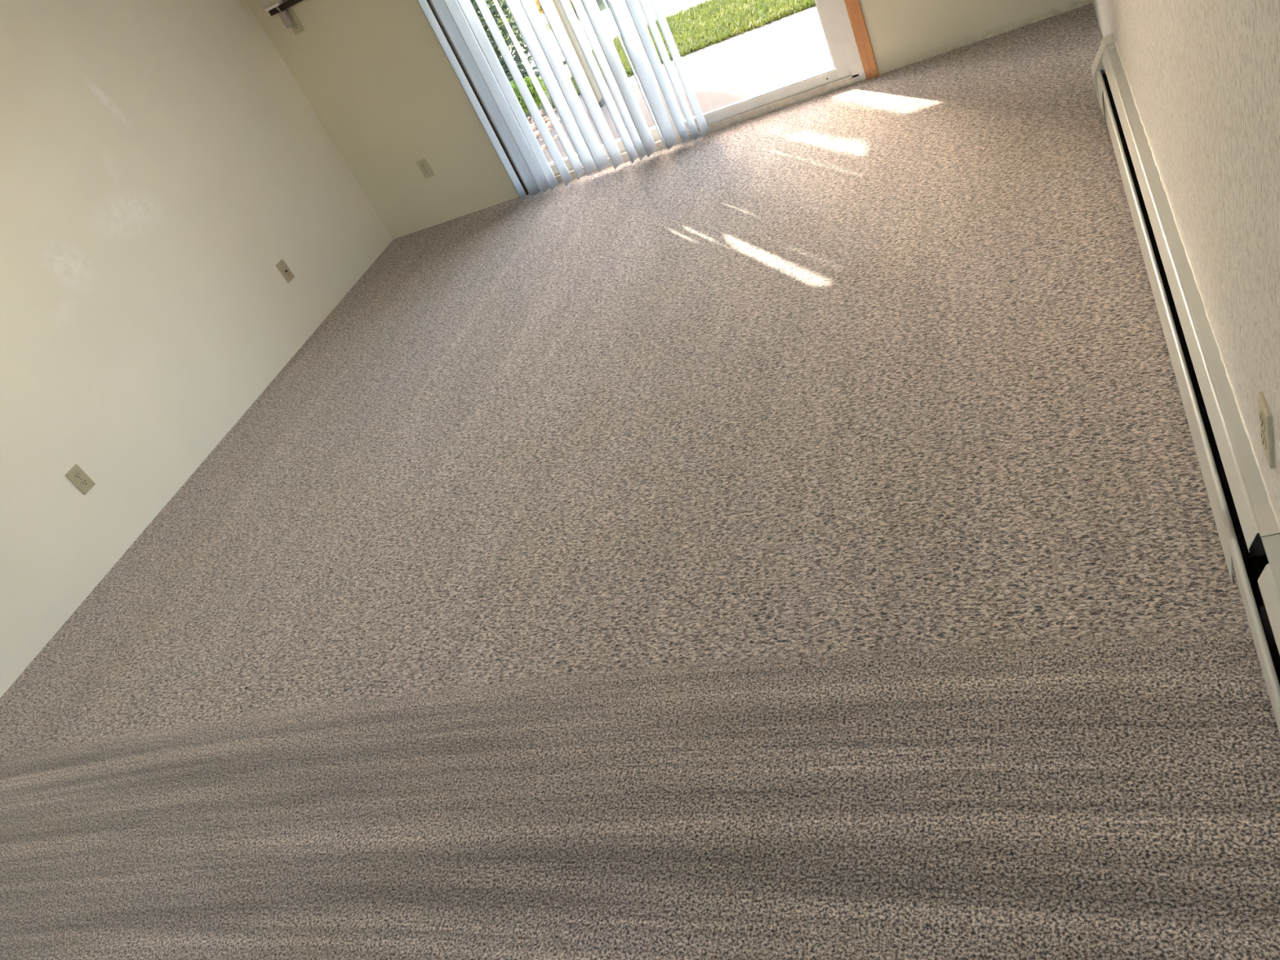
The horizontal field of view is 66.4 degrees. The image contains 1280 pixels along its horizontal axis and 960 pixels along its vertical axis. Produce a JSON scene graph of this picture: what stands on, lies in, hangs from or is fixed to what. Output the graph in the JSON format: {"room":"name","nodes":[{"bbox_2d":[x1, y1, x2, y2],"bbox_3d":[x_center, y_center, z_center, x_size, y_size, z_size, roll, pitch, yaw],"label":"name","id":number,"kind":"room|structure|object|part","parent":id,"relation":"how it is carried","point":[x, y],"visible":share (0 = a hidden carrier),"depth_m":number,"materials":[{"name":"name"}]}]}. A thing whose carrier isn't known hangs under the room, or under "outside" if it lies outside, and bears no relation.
{"room":"empty living room","nodes":[
{"label":"empty living room","id":0,"kind":"room"},
{"bbox_2d":[0,0,393,697],"bbox_3d":[-2.967,0.190,2.864,0.150,2.640,7.964,-10,37,26],"label":"wall","id":1,"kind":"structure","parent":0,"point":[160,160],"depth_m":4.46,"materials":[{"name":"paint"}]},
{"bbox_2d":[65,463,95,494],"bbox_3d":[-2.326,-0.003,4.063,0.010,0.114,0.070,-10,37,26],"label":"wall outlet","id":2,"kind":"object","parent":1,"relation":"attached to","point":[76,474],"visible":1,"depth_m":4.06,"materials":[{"name":"beige plastic"}]},
{"bbox_2d":[73,471,81,479],"bbox_3d":[-2.331,-0.017,4.052,0.003,0.027,0.034,-10,37,26],"label":"receptacle","id":3,"kind":"object","parent":2,"relation":"attached to","point":[77,475],"depth_m":4.05,"materials":[{"name":"beige plastic"}]},
{"bbox_2d":[80,478,88,486],"bbox_3d":[-2.316,0.011,4.073,0.003,0.027,0.034,-10,37,26],"label":"receptacle","id":4,"kind":"object","parent":2,"relation":"attached to","point":[83,482],"depth_m":4.07,"materials":[{"name":"beige plastic"}]},
{"bbox_2d":[275,258,294,283],"bbox_3d":[-1.922,-1.133,5.298,0.010,0.114,0.070,-10,37,26],"label":"jack plate","id":5,"kind":"object","parent":1,"relation":"attached to","point":[282,266],"visible":1,"depth_m":5.29,"materials":[{"name":"beige plastic"}]},
{"bbox_2d":[0,3,1279,959],"bbox_3d":[-0.626,0.726,2.599,4.067,0.120,7.669,-10,37,26],"label":"floor","id":6,"kind":"structure","parent":0,"point":[790,532],"depth_m":2.62,"materials":[{"name":"carpet"}]},
{"bbox_2d":[493,0,624,179],"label":"vertical blind","id":7,"kind":"object","parent":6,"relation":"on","point":[529,21],"depth_m":5.16,"materials":[{"name":"plastic"}]},
{"bbox_2d":[560,0,659,164],"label":"vertical blind","id":8,"kind":"object","parent":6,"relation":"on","point":[592,21],"depth_m":5.07,"materials":[{"name":"plastic"}]},
{"bbox_2d":[602,0,709,151],"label":"vertical blind","id":9,"kind":"object","parent":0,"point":[616,7],"depth_m":4.99,"materials":[{"name":"plastic"}]},
{"bbox_2d":[245,0,1092,239],"bbox_3d":[-0.185,-2.715,4.744,4.067,2.640,0.150,-10,37,26],"label":"wall","id":10,"kind":"structure","parent":0,"point":[376,75],"depth_m":5.48,"materials":[{"name":"paint"}]},
{"bbox_2d":[256,0,302,28],"bbox_3d":[-1.779,-2.717,5.099,0.686,0.518,0.123,-10,37,26],"label":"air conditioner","id":11,"kind":"object","parent":10,"relation":"attached to","point":[273,6],"visible":1,"depth_m":5.29,"materials":[{"name":"plastic"}]},
{"bbox_3d":[-1.831,-2.761,5.077,0.625,0.388,0.120,-10,37,26],"label":"casing","id":12,"kind":"part","parent":11,"relation":"part of","materials":[{"name":"plastic"}]},
{"bbox_2d":[288,9,305,34],"bbox_3d":[-1.903,-2.518,5.375,0.070,0.114,0.010,-10,37,26],"label":"wall outlet","id":13,"kind":"object","parent":10,"relation":"attached to","point":[297,28],"visible":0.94,"depth_m":5.38,"materials":[{"name":"beige plastic"}]},
{"bbox_2d":[293,22,298,29],"bbox_3d":[-1.895,-2.502,5.384,0.034,0.027,0.003,-10,37,26],"label":"receptacle","id":14,"kind":"object","parent":13,"relation":"attached to","point":[295,26],"depth_m":5.38,"materials":[{"name":"beige plastic"}]},
{"bbox_2d":[415,157,434,178],"bbox_3d":[-1.273,-1.846,5.789,0.070,0.114,0.010,-10,37,26],"label":"wall outlet","id":15,"kind":"object","parent":10,"relation":"attached to","point":[423,164],"visible":1,"depth_m":5.79,"materials":[{"name":"beige plastic"}]},
{"bbox_2d":[420,163,426,168],"bbox_3d":[-1.282,-1.859,5.776,0.034,0.027,0.003,-10,37,26],"label":"receptacle","id":16,"kind":"object","parent":15,"relation":"attached to","point":[422,165],"depth_m":5.77,"materials":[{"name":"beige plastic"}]},
{"bbox_2d":[423,168,429,173],"bbox_3d":[-1.266,-1.830,5.798,0.034,0.027,0.003,-10,37,26],"label":"receptacle","id":17,"kind":"object","parent":15,"relation":"attached to","point":[425,171],"depth_m":5.80,"materials":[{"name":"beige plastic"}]},
{"bbox_2d":[417,0,528,197],"bbox_3d":[-1.099,-2.451,5.168,0.063,2.113,0.018,-10,37,26],"label":"trim","id":18,"kind":"structure","parent":10,"relation":"attached to","point":[428,2],"depth_m":5.39,"materials":[{"name":"brown wood"}]},
{"bbox_2d":[417,0,558,201],"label":"vertical blind","id":19,"kind":"object","parent":10,"relation":"attached to","point":[469,40],"depth_m":5.28,"materials":[{"name":"plastic"}]},
{"bbox_2d":[475,0,573,186],"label":"vertical blind","id":20,"kind":"object","parent":10,"relation":"attached to","point":[489,20],"depth_m":5.24,"materials":[{"name":"plastic"}]},
{"bbox_2d":[548,0,866,183],"bbox_3d":[-0.151,-2.628,4.785,2.006,2.060,0.170,-10,37,26],"label":"door","id":21,"kind":"structure","parent":10,"relation":"in","point":[848,69],"depth_m":4.99,"materials":[{"name":"white plastic"}]},
{"bbox_3d":[-0.560,-2.571,5.009,0.950,1.964,0.032,-10,37,26],"label":"fixed panel","id":22,"kind":"part","parent":21,"relation":"part of","materials":[{"name":"glass"}]},
{"bbox_3d":[0.233,-2.677,4.577,1.004,1.964,0.032,-10,37,26],"label":"sliding panel","id":23,"kind":"part","parent":21,"relation":"part of","materials":[{"name":"clear glass"}]},
{"bbox_3d":[-0.151,-2.638,4.789,2.006,2.050,0.132,-10,37,26],"label":"frame","id":24,"kind":"part","parent":21,"relation":"part of","materials":[{"name":"white plastic"}]},
{"bbox_2d":[844,0,879,79],"bbox_3d":[0.737,-2.775,4.271,0.063,2.113,0.018,-10,37,26],"label":"trim","id":25,"kind":"structure","parent":10,"relation":"attached to","point":[854,10],"depth_m":4.74,"materials":[{"name":"brown wood"}]},
{"bbox_2d":[1092,0,1279,525],"bbox_3d":[0.776,-0.471,1.036,0.150,2.640,7.964,-10,37,26],"label":"wall","id":26,"kind":"structure","parent":0,"point":[1203,76],"depth_m":1.69,"materials":[{"name":"paint"}]},
{"bbox_2d":[1091,33,1279,734],"bbox_3d":[1.182,-0.020,1.970,0.089,0.218,4.595,-10,37,26],"label":"baseboard heater","id":27,"kind":"object","parent":26,"relation":"attached to","point":[1248,527],"visible":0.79,"depth_m":2.10,"materials":[{"name":"metal"}]},
{"bbox_3d":[1.409,-0.652,2.723,0.016,0.129,2.448,-10,37,26],"label":"panel","id":28,"kind":"part","parent":27,"relation":"part of","materials":[{"name":"metal"}]},
{"bbox_3d":[0.892,0.814,1.131,0.013,0.129,2.160,-10,37,26],"label":"panel","id":29,"kind":"part","parent":27,"relation":"part of","materials":[{"name":"metal"}]},
{"bbox_2d":[1257,391,1275,468],"bbox_3d":[1.048,-0.083,1.637,0.011,0.114,0.070,-10,37,26],"label":"wall outlet","id":30,"kind":"object","parent":26,"relation":"attached to","point":[1265,417],"visible":1,"depth_m":1.62,"materials":[{"name":"beige plastic"}]},
{"bbox_2d":[1259,411,1265,431],"bbox_3d":[1.038,-0.097,1.628,0.003,0.027,0.034,-10,37,26],"label":"receptacle","id":31,"kind":"object","parent":30,"relation":"attached to","point":[1262,417],"depth_m":1.62,"materials":[{"name":"beige plastic"}]},
{"bbox_2d":[1260,429,1266,449],"bbox_3d":[1.053,-0.068,1.649,0.003,0.027,0.034,-10,37,26],"label":"receptacle","id":32,"kind":"object","parent":30,"relation":"attached to","point":[1263,434],"depth_m":1.64,"materials":[{"name":"beige plastic"}]},
{"label":"outside","id":33,"kind":"structure","parent":0,"visible":0},
{"bbox_2d":[524,63,572,118],"bbox_3d":[-0.152,-3.272,7.794,26.000,0.130,1.270,-10,37,26],"label":"lawn","id":34,"kind":"structure","parent":33,"point":[527,114],"depth_m":7.75,"materials":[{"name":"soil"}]},
{"bbox_2d":[470,0,539,84],"bbox_3d":[-2.197,-4.714,7.342,1.821,4.120,1.335,-17,35,17],"label":"evergreen shrub","id":35,"kind":"object","parent":34,"relation":"on","point":[493,10],"visible":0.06,"depth_m":7.93,"materials":[{"name":"green plant"}]},
{"bbox_2d":[509,75,548,113],"bbox_3d":[-0.986,-2.960,7.600,0.626,0.288,0.234,-10,37,26],"label":"leafy plant","id":36,"kind":"object","parent":34,"relation":"on","point":[530,86],"visible":0.27,"depth_m":7.50,"materials":[{"name":"green plant"}]},
{"bbox_2d":[550,0,815,107],"bbox_3d":[0.794,-3.518,7.254,3.056,0.072,1.336,-10,37,26],"label":"grass","id":37,"kind":"structure","parent":34,"relation":"on","point":[706,24],"depth_m":7.16,"materials":[{"name":"green plant"}]},
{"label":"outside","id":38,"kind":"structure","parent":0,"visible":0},
{"bbox_2d":[487,0,608,49],"bbox_3d":[2.221,-9.980,15.075,26.000,0.130,16.250,-10,37,26],"label":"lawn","id":39,"kind":"structure","parent":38,"point":[601,5],"depth_m":10.14,"materials":[{"name":"plant"}]},
{"bbox_2d":[478,0,608,48],"bbox_3d":[-0.804,-5.744,11.393,6.576,0.078,4.085,-10,37,26],"label":"grass","id":40,"kind":"structure","parent":39,"relation":"on","point":[500,20],"depth_m":11.54,"materials":[{"name":"green plant"}]},
{"bbox_2d":[533,0,582,15],"bbox_3d":[-0.832,-5.216,10.224,1.033,0.624,0.846,-10,37,26],"label":"flowering plant","id":41,"kind":"object","parent":39,"relation":"on","point":[536,2],"visible":0.16,"depth_m":10.17,"materials":[{"name":"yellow plant"}]},
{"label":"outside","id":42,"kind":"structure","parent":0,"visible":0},
{"bbox_2d":[537,5,834,163],"bbox_3d":[2.023,-2.722,5.414,6.250,0.100,1.846,-10,37,26],"label":"patio","id":43,"kind":"structure","parent":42,"point":[792,48],"depth_m":6.19,"materials":[{"name":"concrete"}]},
{"bbox_2d":[551,0,604,106],"bbox_3d":[-0.803,-3.573,6.198,0.110,2.540,0.110,-10,37,26],"label":"porch post","id":44,"kind":"object","parent":43,"relation":"on","point":[557,4],"visible":0.35,"depth_m":6.65,"materials":[{"name":"beige paint"}]},
{"bbox_3d":[-0.305,-2.651,6.885,0.110,0.035,0.110,-10,37,26],"label":"plate","id":45,"kind":"part","parent":44,"relation":"part of","materials":[{"name":"grey metal"}]},
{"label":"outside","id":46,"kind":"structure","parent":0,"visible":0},
{"bbox_2d":[527,107,557,124],"bbox_3d":[-6.394,-1.208,9.551,12.750,0.130,1.846,-10,37,26],"label":"planting bed","id":47,"kind":"object","parent":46,"point":[544,113],"depth_m":7.43,"materials":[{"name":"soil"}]},
{"bbox_2d":[527,108,564,150],"bbox_3d":[-1.401,-2.174,7.065,1.928,0.070,1.751,-10,37,26],"label":"gravel","id":48,"kind":"object","parent":47,"relation":"on","point":[545,118],"visible":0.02,"depth_m":7.07,"materials":[{"name":"white gravel"}]},
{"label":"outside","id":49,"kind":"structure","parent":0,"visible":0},
{"bbox_2d":[510,0,708,75],"bbox_3d":[0.147,-4.186,8.735,26.000,0.105,1.420,-10,37,26],"label":"sidewalk","id":50,"kind":"structure","parent":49,"point":[668,6],"depth_m":8.58,"materials":[{"name":"concrete"}]}
]}

